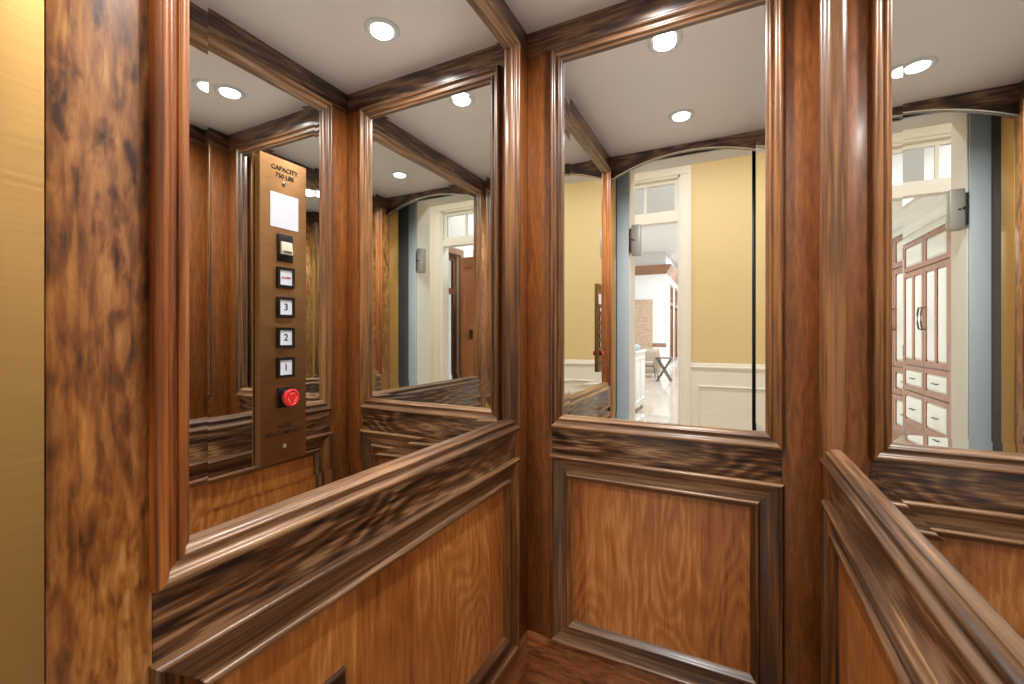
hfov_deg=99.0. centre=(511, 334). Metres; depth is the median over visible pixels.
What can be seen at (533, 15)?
ceiling
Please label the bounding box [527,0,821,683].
wall
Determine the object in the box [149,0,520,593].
wall mirror
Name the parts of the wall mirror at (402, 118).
frame moulding, frame moulding, frame moulding, frame moulding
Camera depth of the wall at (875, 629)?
0.83 m
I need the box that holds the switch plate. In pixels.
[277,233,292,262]
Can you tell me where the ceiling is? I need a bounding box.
[505,0,626,33]
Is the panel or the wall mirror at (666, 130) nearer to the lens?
the panel
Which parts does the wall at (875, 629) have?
panel moulding, veneer panel, panel moulding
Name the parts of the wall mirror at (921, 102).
frame moulding, frame moulding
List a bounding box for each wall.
[44,0,526,683]
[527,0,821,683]
[821,465,978,683]
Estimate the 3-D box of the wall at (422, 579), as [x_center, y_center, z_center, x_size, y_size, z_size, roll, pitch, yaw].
[-0.231,0.116,1.078,0.053,2.488,1.317,0,0,27]
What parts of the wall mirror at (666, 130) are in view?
frame moulding, frame moulding, frame moulding, frame moulding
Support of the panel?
attached to the wall mirror at (402, 118)
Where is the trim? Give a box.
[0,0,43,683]
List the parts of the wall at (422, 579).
panel moulding, rail, panel moulding, veneer panel, panel moulding, rail, panel moulding, rail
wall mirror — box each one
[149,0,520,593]
[549,0,783,450]
[819,0,1023,683]
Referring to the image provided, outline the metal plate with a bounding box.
[323,665,345,683]
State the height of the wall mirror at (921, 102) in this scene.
1.368 m
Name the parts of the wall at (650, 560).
panel moulding, rail, rail, panel moulding, veneer panel, panel moulding, rail, panel moulding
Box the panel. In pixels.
[257,151,305,467]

